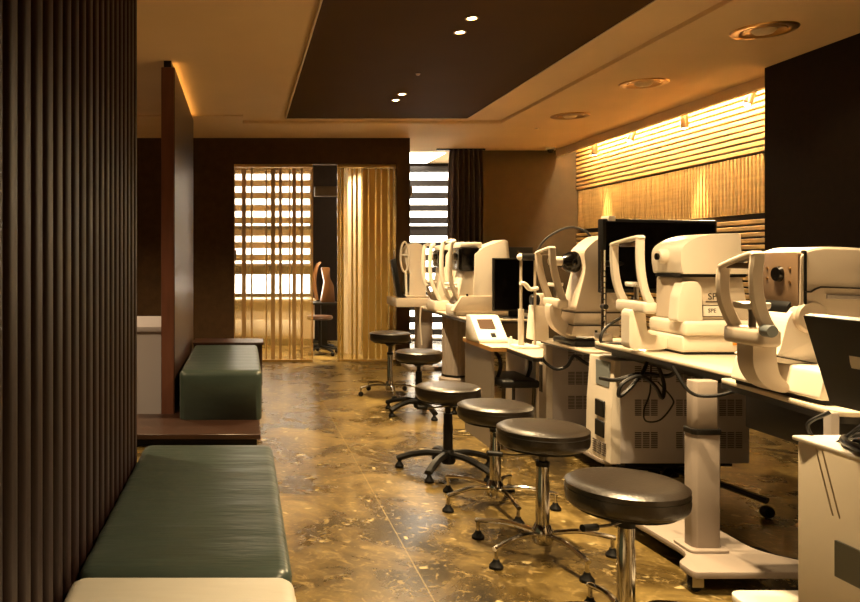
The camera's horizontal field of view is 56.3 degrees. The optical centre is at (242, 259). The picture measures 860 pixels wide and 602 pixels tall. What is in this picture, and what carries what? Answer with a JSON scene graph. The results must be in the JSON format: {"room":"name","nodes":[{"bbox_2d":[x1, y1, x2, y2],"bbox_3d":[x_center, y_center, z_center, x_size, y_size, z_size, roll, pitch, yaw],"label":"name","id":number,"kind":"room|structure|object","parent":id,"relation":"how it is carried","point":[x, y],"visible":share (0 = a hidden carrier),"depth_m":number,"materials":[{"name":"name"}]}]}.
{"room":"eye clinic","nodes":[
{"label":"eye clinic","id":0,"kind":"room"},
{"bbox_2d":[0,0,136,601],"bbox_3d":[-0.502,-0.117,0.653,0.155,2.635,4.965,0,0,0],"label":"wall","id":1,"kind":"structure","parent":0,"point":[68,68],"depth_m":1.86,"materials":[{"name":"brown wood"}]},
{"bbox_2d":[161,61,192,413],"bbox_3d":[-0.545,-0.123,6.631,0.098,2.646,2.111,0,0,0],"label":"wall partition","id":2,"kind":"structure","parent":0,"point":[176,117],"depth_m":5.65,"materials":[{"name":"brown wood"}]},
{"bbox_2d":[137,138,409,361],"bbox_3d":[-0.518,-0.117,9.113,4.964,2.635,0.146,0,0,0],"label":"wall","id":3,"kind":"structure","parent":0,"point":[214,159],"depth_m":9.04,"materials":[{"name":"brown paint"}]},
{"bbox_2d":[234,164,312,361],"bbox_3d":[0.360,0.035,9.053,0.933,2.330,0.074,0,0,0],"label":"curtain","id":4,"kind":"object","parent":3,"relation":"in","point":[235,165],"depth_m":9.07,"materials":[{"name":"gold fabric"}]},
{"bbox_2d":[337,164,395,360],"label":"curtain","id":5,"kind":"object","parent":3,"relation":"in","point":[365,171],"depth_m":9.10,"materials":[{"name":"gold fabric"}]},
{"bbox_2d":[235,163,447,340],"bbox_3d":[0.775,-0.117,11.480,7.550,2.635,0.122,0,0,0],"label":"wall","id":6,"kind":"structure","parent":0,"point":[325,209],"depth_m":11.42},
{"bbox_2d":[235,174,311,295],"bbox_3d":[0.410,-0.420,11.486,1.260,1.920,0.061,0,0,0],"label":"window","id":7,"kind":"structure","parent":6,"relation":"in","point":[310,226],"depth_m":11.46,"materials":[{"name":"grey glass"}]},
{"bbox_2d":[234,167,312,264],"bbox_3d":[0.420,-0.655,11.352,1.220,1.470,0.085,0,0,0],"label":"roller blind","id":8,"kind":"object","parent":7,"relation":"attached to","point":[238,170],"visible":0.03,"depth_m":11.36,"materials":[{"name":"beige fabric"}]},
{"bbox_2d":[410,172,447,340],"bbox_3d":[2.750,-0.075,11.486,0.900,2.550,0.061,0,0,0],"label":"window","id":9,"kind":"structure","parent":6,"relation":"in","point":[411,227],"depth_m":11.46,"materials":[{"name":"glass"}]},
{"bbox_2d":[410,166,447,338],"bbox_3d":[2.740,-0.105,11.352,0.800,2.550,0.085,0,0,0],"label":"roller blind","id":10,"kind":"object","parent":9,"relation":"attached to","point":[415,195],"visible":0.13,"depth_m":11.36,"materials":[{"name":"grey fabric"}]},
{"bbox_2d":[314,186,411,196],"bbox_3d":[1.640,-0.935,10.523,1.320,0.130,0.183,0,0,0],"label":"trim","id":11,"kind":"structure","parent":0,"point":[319,191],"depth_m":10.43,"materials":[{"name":"brown wood"}]},
{"bbox_2d":[137,341,797,601],"bbox_3d":[0.775,1.250,4.880,7.550,0.100,13.420,0,0,0],"label":"floor","id":12,"kind":"structure","parent":0,"point":[359,526],"depth_m":3.67,"materials":[{"name":"stone"}]},
{"bbox_2d":[137,316,160,413],"bbox_3d":[-1.261,0.850,6.307,1.318,0.700,1.098,0,0,0],"label":"cabinet","id":13,"kind":"object","parent":12,"relation":"on","point":[148,327],"depth_m":5.78,"materials":[{"name":"grey wood"}]},
{"bbox_2d":[64,578,295,601],"bbox_3d":[-0.147,0.987,1.292,0.548,0.426,1.242,0,0,0],"label":"bench","id":14,"kind":"object","parent":12,"relation":"on","point":[85,589],"visible":1,"depth_m":1.81,"materials":[{"name":"white leather"}]},
{"bbox_2d":[79,445,291,583],"bbox_3d":[-0.147,0.989,2.601,0.548,0.422,1.362,0,0,0],"label":"bench","id":15,"kind":"object","parent":12,"relation":"on","point":[182,511],"visible":0.88,"depth_m":2.30,"materials":[{"name":"green leather"}]},
{"bbox_2d":[137,403,260,445],"bbox_3d":[-0.444,1.157,6.021,1.113,0.085,2.208,0,0,0],"label":"platform","id":16,"kind":"object","parent":12,"relation":"on","point":[152,429],"visible":0.31,"depth_m":5.00,"materials":[{"name":"brown wood"}]},
{"bbox_2d":[180,345,261,419],"bbox_3d":[-0.157,0.944,6.204,0.580,0.342,1.696,0,0,0],"label":"bench","id":17,"kind":"object","parent":16,"relation":"on","point":[218,382],"visible":1,"depth_m":5.36,"materials":[{"name":"green leather"}]},
{"bbox_2d":[193,338,263,371],"bbox_3d":[-0.138,0.985,7.366,0.665,0.430,0.396,0,0,0],"label":"base cabinet","id":18,"kind":"object","parent":12,"relation":"on","point":[258,342],"visible":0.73,"depth_m":7.19,"materials":[{"name":"brown wood"}]},
{"bbox_2d":[235,297,315,345],"bbox_3d":[0.200,0.873,11.035,1.640,0.655,0.671,0,0,0],"label":"counter","id":19,"kind":"object","parent":12,"relation":"on","point":[259,303],"depth_m":10.73,"materials":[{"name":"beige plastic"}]},
{"bbox_2d":[235,297,315,301],"bbox_3d":[0.200,0.562,11.035,1.640,0.035,0.671,0,0,0],"label":"countertop","id":20,"kind":"structure","parent":19,"relation":"on","point":[237,299],"depth_m":10.70,"materials":[{"name":"white stone"}]},
{"bbox_2d":[299,315,337,355],"bbox_3d":[0.981,0.950,9.848,0.510,0.500,0.586,0,0,0],"label":"stool","id":21,"kind":"object","parent":12,"relation":"on","point":[319,318],"visible":0.86,"depth_m":9.77,"materials":[{"name":"brown leather"}]},
{"bbox_2d":[310,301,337,346],"bbox_3d":[1.105,0.884,10.461,0.350,0.627,0.427,0,0,0],"label":"table","id":22,"kind":"object","parent":12,"relation":"on","point":[323,305],"visible":0.59,"depth_m":10.39,"materials":[{"name":"black plastic"}]},
{"bbox_2d":[313,262,334,301],"bbox_3d":[1.097,0.298,10.443,0.283,0.544,0.219,0,0,0],"label":"eye tester","id":23,"kind":"object","parent":22,"relation":"on","point":[327,294],"visible":0.97,"depth_m":10.35,"materials":[{"name":"brown plastic"}]},
{"bbox_2d":[358,330,414,397],"bbox_3d":[1.281,0.916,6.825,0.550,0.567,0.557,0,0,-15],"label":"stool","id":24,"kind":"object","parent":12,"relation":"on","point":[390,338],"visible":0.89,"depth_m":6.77,"materials":[{"name":"black leather"}]},
{"bbox_2d":[387,296,441,369],"bbox_3d":[1.955,0.807,8.601,0.590,0.785,0.561,0,0,0],"label":"table","id":25,"kind":"object","parent":12,"relation":"on","point":[426,317],"visible":0.52,"depth_m":8.48,"materials":[{"name":"beige plastic"}]},
{"bbox_2d":[390,258,406,297],"bbox_3d":[1.698,0.195,8.381,0.171,0.425,0.098,0,0,0],"label":"tablet","id":26,"kind":"object","parent":25,"relation":"on","point":[398,293],"visible":1,"depth_m":8.33,"materials":[{"name":"black plastic"}]},
{"bbox_2d":[400,241,429,297],"bbox_3d":[1.891,0.103,8.600,0.338,0.624,0.318,0,0,0],"label":"eye tester","id":27,"kind":"object","parent":25,"relation":"on","point":[410,255],"visible":0.91,"depth_m":8.48,"materials":[{"name":"beige plastic"}]},
{"bbox_2d":[385,348,456,420],"bbox_3d":[1.353,0.951,6.002,0.544,0.498,0.569,0,0,-30],"label":"stool","id":28,"kind":"object","parent":12,"relation":"on","point":[419,357],"visible":0.74,"depth_m":5.91,"materials":[{"name":"black leather"}]},
{"bbox_2d":[395,381,488,483],"bbox_3d":[1.190,0.952,4.376,0.544,0.496,0.569,0,0,-18],"label":"stool","id":29,"kind":"object","parent":12,"relation":"on","point":[447,394],"visible":0.94,"depth_m":4.29,"materials":[{"name":"black leather"}]},
{"bbox_2d":[422,307,527,381],"bbox_3d":[2.290,0.850,7.351,0.780,0.700,1.769,0,0,0],"label":"table","id":30,"kind":"object","parent":12,"relation":"on","point":[453,327],"visible":0.44,"depth_m":7.32,"materials":[{"name":"beige laminate"}]},
{"bbox_2d":[419,306,426,344],"bbox_3d":[1.911,0.693,8.154,0.078,0.417,0.051,0,0,-23],"label":"cable","id":31,"kind":"object","parent":30,"relation":"hanging from","point":[421,306],"visible":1,"depth_m":8.15,"materials":[{"name":"beige plastic"}]},
{"bbox_2d":[421,243,456,310],"bbox_3d":[2.090,0.162,7.710,0.541,0.675,0.323,0,0,0],"label":"eye tester","id":32,"kind":"object","parent":30,"relation":"on","point":[438,300],"visible":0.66,"depth_m":7.59,"materials":[{"name":"beige plastic"}]},
{"bbox_2d":[439,239,508,315],"bbox_3d":[2.110,0.155,6.962,0.581,0.690,0.357,0,0,0],"label":"eye tester","id":33,"kind":"object","parent":30,"relation":"on","point":[471,288],"visible":0.86,"depth_m":6.83,"materials":[{"name":"beige plastic"}]},
{"bbox_2d":[492,258,537,318],"bbox_3d":[2.338,0.241,6.637,0.381,0.517,0.195,0,0,0],"label":"monitor","id":34,"kind":"object","parent":30,"relation":"on","point":[505,271],"visible":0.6,"depth_m":6.58,"materials":[{"name":"black plastic"}]},
{"bbox_2d":[508,247,532,257],"bbox_3d":[2.746,0.183,7.973,0.492,0.634,0.207,0,0,0],"label":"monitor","id":35,"kind":"object","parent":30,"relation":"on","point":[513,251],"visible":0.19,"depth_m":7.93,"materials":[{"name":"black plastic"}]},
{"bbox_2d":[442,398,560,524],"bbox_3d":[1.249,0.948,3.786,0.576,0.504,0.552,0,0,33],"label":"stool","id":36,"kind":"object","parent":12,"relation":"on","point":[480,412],"visible":0.87,"depth_m":3.71,"materials":[{"name":"black leather"}]},
{"bbox_2d":[463,337,543,446],"bbox_3d":[1.725,0.875,4.923,0.320,0.650,1.135,0,0,0],"label":"desk","id":37,"kind":"object","parent":12,"relation":"on","point":[479,357],"visible":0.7,"depth_m":5.04,"materials":[{"name":"beige laminate"}]},
{"bbox_2d":[465,315,507,342],"bbox_3d":[1.657,0.465,5.239,0.193,0.170,0.303,0,0,0],"label":"control panel","id":38,"kind":"object","parent":37,"relation":"on","point":[479,328],"visible":1,"depth_m":5.18,"materials":[{"name":"white plastic"}]},
{"bbox_2d":[510,253,539,348],"bbox_3d":[1.771,0.253,4.813,0.155,0.594,0.134,0,0,0],"label":"stand","id":39,"kind":"object","parent":37,"relation":"on","point":[522,256],"visible":0.75,"depth_m":4.79,"materials":[{"name":"white plastic"}]},
{"bbox_2d":[494,352,538,448],"bbox_3d":[1.730,0.892,5.002,0.240,0.619,0.439,0,0,0],"label":"chair","id":40,"kind":"object","parent":12,"relation":"on","point":[503,379],"visible":0.62,"depth_m":4.86,"materials":[{"name":"black plastic"}]},
{"bbox_2d":[472,418,615,583],"bbox_3d":[1.248,0.934,3.133,0.552,0.532,0.576,0,0,5],"label":"stool","id":41,"kind":"object","parent":12,"relation":"on","point":[543,438],"visible":1,"depth_m":3.08,"materials":[{"name":"black leather"}]},
{"bbox_2d":[532,341,589,426],"bbox_3d":[2.251,0.873,5.057,0.619,0.655,0.244,0,0,0],"label":"case","id":42,"kind":"object","parent":12,"relation":"on","point":[563,393],"visible":0.33,"depth_m":4.94,"materials":[{"name":"grey metal"}]},
{"bbox_2d":[568,396,586,408],"bbox_3d":[2.160,0.915,4.941,0.140,0.081,0.004,0,0,0],"label":"vent","id":43,"kind":"object","parent":42,"relation":"attached to","point":[574,402],"depth_m":4.94,"materials":[{"name":"brown"}]},
{"bbox_2d":[568,372,588,382],"bbox_3d":[2.160,0.760,4.941,0.140,0.081,0.004,0,0,0],"label":"vent","id":44,"kind":"object","parent":42,"relation":"attached to","point":[573,377],"depth_m":4.94,"materials":[{"name":"brown"}]},
{"bbox_2d":[568,351,589,358],"bbox_3d":[2.160,0.605,4.941,0.140,0.081,0.004,0,0,0],"label":"vent","id":45,"kind":"object","parent":42,"relation":"attached to","point":[570,353],"depth_m":4.94,"materials":[{"name":"brown plastic"}]},
{"bbox_2d":[540,338,620,466],"bbox_3d":[2.260,0.854,4.624,0.680,0.692,0.756,0,0,0],"label":"table","id":46,"kind":"object","parent":12,"relation":"on","point":[587,351],"visible":0.11,"depth_m":4.41,"materials":[{"name":"beige laminate"}]},
{"bbox_2d":[526,293,548,339],"bbox_3d":[1.886,0.361,4.917,0.107,0.293,0.122,0,0,0],"label":"control box","id":47,"kind":"object","parent":46,"relation":"on","point":[542,329],"visible":0.84,"depth_m":4.86,"materials":[{"name":"beige plastic"}]},
{"bbox_2d":[543,354,588,370],"bbox_3d":[1.996,0.622,4.707,0.348,0.114,0.050,0,0,13],"label":"cable","id":48,"kind":"object","parent":46,"relation":"hanging from","point":[572,357],"visible":0.8,"depth_m":4.69,"materials":[{"name":"black plastic"}]},
{"bbox_2d":[535,236,620,346],"bbox_3d":[2.010,0.181,4.638,0.432,0.655,0.362,0,0,0],"label":"eye tester","id":49,"kind":"object","parent":46,"relation":"on","point":[580,318],"visible":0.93,"depth_m":4.51,"materials":[{"name":"white plastic"}]},
{"bbox_2d":[548,282,562,297],"bbox_3d":[1.877,0.185,4.618,0.055,0.099,0.105,0,0,0],"label":"chin rest","id":50,"kind":"object","parent":49,"relation":"on","point":[549,283],"depth_m":4.61,"materials":[{"name":"white plastic"}]},
{"bbox_2d":[536,226,590,250],"bbox_3d":[1.984,-0.131,4.750,0.325,0.158,0.027,0,0,24],"label":"cable","id":51,"kind":"object","parent":49,"relation":"attached to","point":[567,227],"visible":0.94,"depth_m":4.75,"materials":[{"name":"black plastic"}]},
{"bbox_2d":[564,467,691,601],"bbox_3d":[1.218,0.944,2.428,0.495,0.512,0.494,0,0,-20],"label":"stool","id":52,"kind":"object","parent":12,"relation":"on","point":[629,498],"visible":1,"depth_m":2.35,"materials":[{"name":"black leather"}]},
{"bbox_2d":[617,463,774,518],"bbox_3d":[2.228,1.117,3.902,0.555,0.165,0.698,0,0,0],"label":"stand","id":53,"kind":"object","parent":12,"relation":"on","point":[672,470],"visible":0.35,"depth_m":3.93,"materials":[{"name":"black plastic"}]},
{"bbox_2d":[586,354,748,463],"bbox_3d":[2.216,0.772,4.038,0.717,0.525,0.281,0,0,0],"label":"case","id":54,"kind":"object","parent":53,"relation":"on","point":[620,433],"visible":0.73,"depth_m":3.90,"materials":[{"name":"grey metal"}]},
{"bbox_2d":[593,438,605,456],"bbox_3d":[1.879,0.977,4.016,0.042,0.066,0.139,0,0,0],"label":"vent","id":55,"kind":"object","parent":54,"relation":"attached to","point":[599,444],"depth_m":4.01,"materials":[{"name":"brown"}]},
{"bbox_2d":[635,432,657,447],"bbox_3d":[2.047,0.915,3.904,0.115,0.081,0.004,0,0,0],"label":"vent","id":56,"kind":"object","parent":54,"relation":"attached to","point":[642,439],"depth_m":3.90,"materials":[{"name":"brown"}]},
{"bbox_2d":[635,400,657,415],"bbox_3d":[2.047,0.750,3.904,0.115,0.081,0.004,0,0,0],"label":"vent","id":57,"kind":"object","parent":54,"relation":"attached to","point":[651,409],"depth_m":3.90,"materials":[{"name":"brown"}]},
{"bbox_2d":[635,366,657,381],"bbox_3d":[2.047,0.580,3.904,0.115,0.081,0.004,0,0,0],"label":"vent","id":58,"kind":"object","parent":54,"relation":"attached to","point":[637,368],"depth_m":3.90,"materials":[{"name":"brown plastic"}]},
{"bbox_2d":[676,432,684,447],"bbox_3d":[2.257,0.915,3.904,0.115,0.081,0.004,0,0,0],"label":"vent","id":59,"kind":"object","parent":54,"relation":"attached to","point":[680,436],"depth_m":3.90,"materials":[{"name":"brown"}]},
{"bbox_2d":[676,400,686,415],"bbox_3d":[2.257,0.750,3.904,0.115,0.081,0.004,0,0,0],"label":"vent","id":60,"kind":"object","parent":54,"relation":"attached to","point":[681,405],"depth_m":3.90,"materials":[{"name":"brown"}]},
{"bbox_2d":[719,400,741,415],"bbox_3d":[2.478,0.750,3.904,0.115,0.081,0.004,0,0,0],"label":"vent","id":61,"kind":"object","parent":54,"relation":"attached to","point":[726,407],"depth_m":3.90,"materials":[{"name":"brown"}]},
{"bbox_2d":[720,432,741,447],"bbox_3d":[2.478,0.915,3.904,0.115,0.081,0.004,0,0,0],"label":"vent","id":62,"kind":"object","parent":54,"relation":"attached to","point":[727,439],"depth_m":3.90,"materials":[{"name":"brown"}]},
{"bbox_2d":[595,340,797,591],"bbox_3d":[2.165,0.815,3.440,1.110,0.770,1.391,0,0,0],"label":"table","id":63,"kind":"object","parent":12,"relation":"on","point":[708,552],"visible":0.58,"depth_m":2.94,"materials":[{"name":"beige laminate"}]},
{"bbox_2d":[599,296,633,344],"bbox_3d":[1.933,0.314,3.963,0.180,0.254,0.207,0,0,19],"label":"cable","id":64,"kind":"object","parent":63,"relation":"on","point":[607,326],"visible":0.59,"depth_m":3.99,"materials":[{"name":"black plastic"}]},
{"bbox_2d":[599,371,674,381],"bbox_3d":[1.895,0.558,3.699,0.339,0.073,0.075,0,0,30],"label":"cable","id":65,"kind":"object","parent":63,"relation":"hanging from","point":[672,373],"visible":0.85,"depth_m":3.69,"materials":[{"name":"black plastic"}]},
{"bbox_2d":[617,361,665,399],"bbox_3d":[1.873,0.560,3.632,0.254,0.197,0.059,0,0,-7],"label":"cable","id":66,"kind":"object","parent":63,"relation":"hanging from","point":[637,377],"visible":0.93,"depth_m":3.62,"materials":[{"name":"black plastic"}]},
{"bbox_2d":[594,216,716,341],"bbox_3d":[2.262,0.096,4.248,0.868,0.667,0.147,0,0,-23],"label":"monitor","id":67,"kind":"object","parent":63,"relation":"on","point":[610,229],"visible":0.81,"depth_m":4.18,"materials":[{"name":"black plastic"}]},
{"bbox_2d":[643,366,674,422],"bbox_3d":[1.999,0.642,3.702,0.152,0.282,0.021,0,0,0],"label":"cable","id":68,"kind":"object","parent":63,"relation":"hanging from","point":[658,382],"visible":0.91,"depth_m":3.69,"materials":[{"name":"black plastic"}]},
{"bbox_2d":[611,353,721,382],"bbox_3d":[2.295,0.482,3.575,0.730,0.035,0.903,0,0,0],"label":"table top","id":69,"kind":"object","parent":63,"relation":"on","point":[613,354],"depth_m":3.51,"materials":[{"name":"white laminate"}]},
{"bbox_2d":[609,233,747,354],"bbox_3d":[2.087,0.154,3.620,0.586,0.551,0.323,0,0,0],"label":"refractometer","id":70,"kind":"object","parent":63,"relation":"on","point":[688,320],"visible":0.96,"depth_m":3.51,"materials":[{"name":"white plastic"}]},
{"bbox_2d":[625,282,638,299],"bbox_3d":[1.858,0.150,3.636,0.055,0.093,0.105,0,0,0],"label":"chin rest","id":71,"kind":"object","parent":70,"relation":"on","point":[631,284],"depth_m":3.63,"materials":[{"name":"white plastic"}]},
{"bbox_2d":[671,365,734,397],"bbox_3d":[1.794,0.465,2.926,0.291,0.115,0.066,0,0,10],"label":"cable","id":72,"kind":"object","parent":63,"relation":"hanging from","point":[673,368],"visible":0.73,"depth_m":2.91,"materials":[{"name":"black plastic"}]},
{"bbox_2d":[747,545,797,559],"bbox_3d":[2.165,1.192,3.108,0.329,0.016,0.117,0,0,21],"label":"cable","id":73,"kind":"object","parent":12,"relation":"on","point":[754,547],"visible":0.18,"depth_m":3.14,"materials":[{"name":"black plastic"}]},
{"bbox_2d":[722,378,859,601],"bbox_3d":[2.040,0.815,2.391,0.820,0.770,0.830,0,0,0],"label":"table","id":74,"kind":"object","parent":12,"relation":"on","point":[780,416],"visible":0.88,"depth_m":2.54,"materials":[{"name":"beige laminate"}]},
{"bbox_2d":[715,247,859,405],"bbox_3d":[1.875,0.194,2.477,0.651,0.471,0.415,0,0,0],"label":"refractometer","id":75,"kind":"object","parent":74,"relation":"on","point":[775,353],"visible":0.95,"depth_m":2.41,"materials":[{"name":"white plastic"}]},
{"bbox_2d":[733,301,770,326],"bbox_3d":[1.612,0.175,2.436,0.055,0.085,0.105,0,0,0],"label":"chin rest","id":76,"kind":"object","parent":75,"relation":"on","point":[752,322],"depth_m":2.44,"materials":[{"name":"white plastic"}]},
{"bbox_2d":[746,396,859,443],"bbox_3d":[2.110,0.532,2.538,0.620,0.135,0.439,0,0,0],"label":"panel","id":77,"kind":"object","parent":74,"relation":"on","point":[761,416],"depth_m":2.58,"materials":[{"name":"black"}]},
{"bbox_2d":[792,435,859,601],"bbox_3d":[1.640,0.819,1.546,0.530,0.762,0.762,0,0,0],"label":"cabinet","id":78,"kind":"object","parent":12,"relation":"on","point":[828,470],"visible":1,"depth_m":1.82,"materials":[{"name":"beige plastic"}]},
{"bbox_2d":[804,313,859,411],"bbox_3d":[1.467,0.284,1.598,0.266,0.314,0.464,0,0,0],"label":"monitor","id":79,"kind":"object","parent":78,"relation":"on","point":[835,340],"visible":1,"depth_m":1.76,"materials":[{"name":"black plastic"}]},
{"bbox_2d":[805,410,859,442],"bbox_3d":[1.434,0.416,1.849,0.046,0.094,0.167,0,0,0],"label":"cable","id":80,"kind":"object","parent":78,"relation":"on","point":[809,422],"visible":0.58,"depth_m":1.91,"materials":[{"name":"black plastic"}]},
{"bbox_2d":[839,432,859,451],"bbox_3d":[1.443,0.426,1.619,0.121,0.018,0.512,0,0,0],"label":"cable","id":81,"kind":"object","parent":78,"relation":"on","point":[844,441],"visible":0.8,"depth_m":1.78,"materials":[{"name":"black plastic"}]},
{"bbox_2d":[852,436,859,443],"bbox_3d":[1.463,0.415,1.603,0.139,0.044,0.483,0,0,0],"label":"cable","id":82,"kind":"object","parent":78,"relation":"on","point":[856,439],"visible":0.66,"depth_m":1.76,"materials":[{"name":"black plastic"}]},
{"bbox_2d":[823,411,838,434],"bbox_3d":[1.595,0.805,2.074,0.110,0.790,0.146,0,0,0],"label":"post","id":83,"kind":"object","parent":12,"relation":"on","point":[830,422],"visible":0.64,"depth_m":2.06,"materials":[{"name":"grey plastic"}]},
{"bbox_2d":[137,0,859,162],"bbox_3d":[0.775,-1.542,4.880,7.550,0.385,13.420,0,0,0],"label":"ceiling","id":84,"kind":"structure","parent":0,"point":[244,68],"depth_m":5.58,"materials":[{"name":"paint"}]},
{"bbox_2d":[410,152,444,162],"bbox_3d":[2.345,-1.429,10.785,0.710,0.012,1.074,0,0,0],"label":"window","id":85,"kind":"structure","parent":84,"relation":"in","point":[415,157],"depth_m":10.57,"materials":[{"name":"beige glass"}]},
{"bbox_2d":[453,30,466,33],"bbox_3d":[1.366,-1.434,4.837,0.080,0.006,0.080,0,0,0],"label":"recessed light","id":86,"kind":"object","parent":84,"relation":"in","point":[456,31],"visible":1,"depth_m":4.83,"materials":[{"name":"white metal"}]},
{"bbox_2d":[436,149,484,243],"bbox_3d":[2.810,-0.128,9.919,0.620,2.615,0.121,0,0,0],"label":"curtain","id":87,"kind":"object","parent":84,"relation":"hanging from","point":[465,166],"visible":0.55,"depth_m":9.92,"materials":[{"name":"black fabric"}]},
{"bbox_2d":[465,16,478,20],"bbox_3d":[1.358,-1.434,4.558,0.080,0.006,0.080,0,0,0],"label":"recessed light","id":88,"kind":"object","parent":84,"relation":"in","point":[469,18],"visible":1,"depth_m":4.55,"materials":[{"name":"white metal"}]},
{"bbox_2d":[546,147,555,152],"bbox_3d":[3.930,-1.405,9.821,0.120,0.076,0.120,0,0,0],"label":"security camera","id":89,"kind":"object","parent":84,"relation":"attached to","point":[549,149],"visible":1,"depth_m":9.79,"materials":[{"name":"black plastic"}]},
{"bbox_2d":[550,112,589,119],"bbox_3d":[3.250,-1.421,7.637,0.370,0.028,0.370,0,0,0],"label":"recessed light","id":90,"kind":"object","parent":84,"relation":"in","point":[570,115],"visible":1,"depth_m":7.61,"materials":[{"name":"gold metal"}]},
{"bbox_2d":[591,144,596,155],"bbox_3d":[4.203,-1.403,9.199,0.073,0.303,0.068,0,0,0],"label":"spotlight","id":91,"kind":"object","parent":84,"relation":"attached to","point":[593,147],"visible":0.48,"depth_m":9.17,"materials":[{"name":"gold metal"}]},
{"bbox_2d":[626,131,636,142],"bbox_3d":[4.173,-1.405,8.255,0.124,0.299,0.068,0,0,-31],"label":"spotlight","id":92,"kind":"object","parent":84,"relation":"attached to","point":[631,136],"visible":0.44,"depth_m":8.23,"materials":[{"name":"gold metal"}]},
{"bbox_2d":[618,78,669,88],"bbox_3d":[3.250,-1.421,6.234,0.370,0.028,0.370,0,0,0],"label":"recessed light","id":93,"kind":"object","parent":84,"relation":"in","point":[643,83],"visible":1,"depth_m":6.20,"materials":[{"name":"gold metal"}]},
{"bbox_2d":[680,114,688,128],"bbox_3d":[4.203,-1.403,7.320,0.073,0.303,0.068,0,0,0],"label":"spotlight","id":94,"kind":"object","parent":84,"relation":"attached to","point":[684,123],"visible":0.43,"depth_m":7.29,"materials":[{"name":"gold metal"}]},
{"bbox_2d":[743,92,756,106],"bbox_3d":[4.170,-1.406,6.328,0.127,0.298,0.068,0,0,-29],"label":"spotlight","id":95,"kind":"object","parent":84,"relation":"attached to","point":[748,101],"visible":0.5,"depth_m":6.30,"materials":[{"name":"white metal"}]},
{"bbox_2d":[729,21,800,39],"bbox_3d":[3.250,-1.421,4.795,0.370,0.028,0.370,0,0,0],"label":"recessed light","id":96,"kind":"object","parent":84,"relation":"in","point":[773,28],"visible":1,"depth_m":4.77,"materials":[{"name":"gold metal"}]},
{"bbox_2d":[482,150,580,343],"bbox_3d":[3.650,-0.217,10.126,1.800,2.835,0.122,0,0,0],"label":"wall","id":97,"kind":"structure","parent":0,"point":[529,195],"depth_m":10.06,"materials":[{"name":"brown paint"}]},
{"bbox_2d":[576,89,764,337],"bbox_3d":[4.455,-0.177,7.906,0.190,2.755,4.319,0,0,0],"label":"wall","id":98,"kind":"structure","parent":0,"point":[713,168],"depth_m":7.58,"materials":[{"name":"brown wood"}]},
{"bbox_2d":[765,33,859,250],"bbox_3d":[4.225,-0.117,1.958,0.650,2.635,7.576,0,0,0],"label":"wall","id":99,"kind":"structure","parent":0,"point":[812,98],"depth_m":5.25,"materials":[{"name":"brown paint"}]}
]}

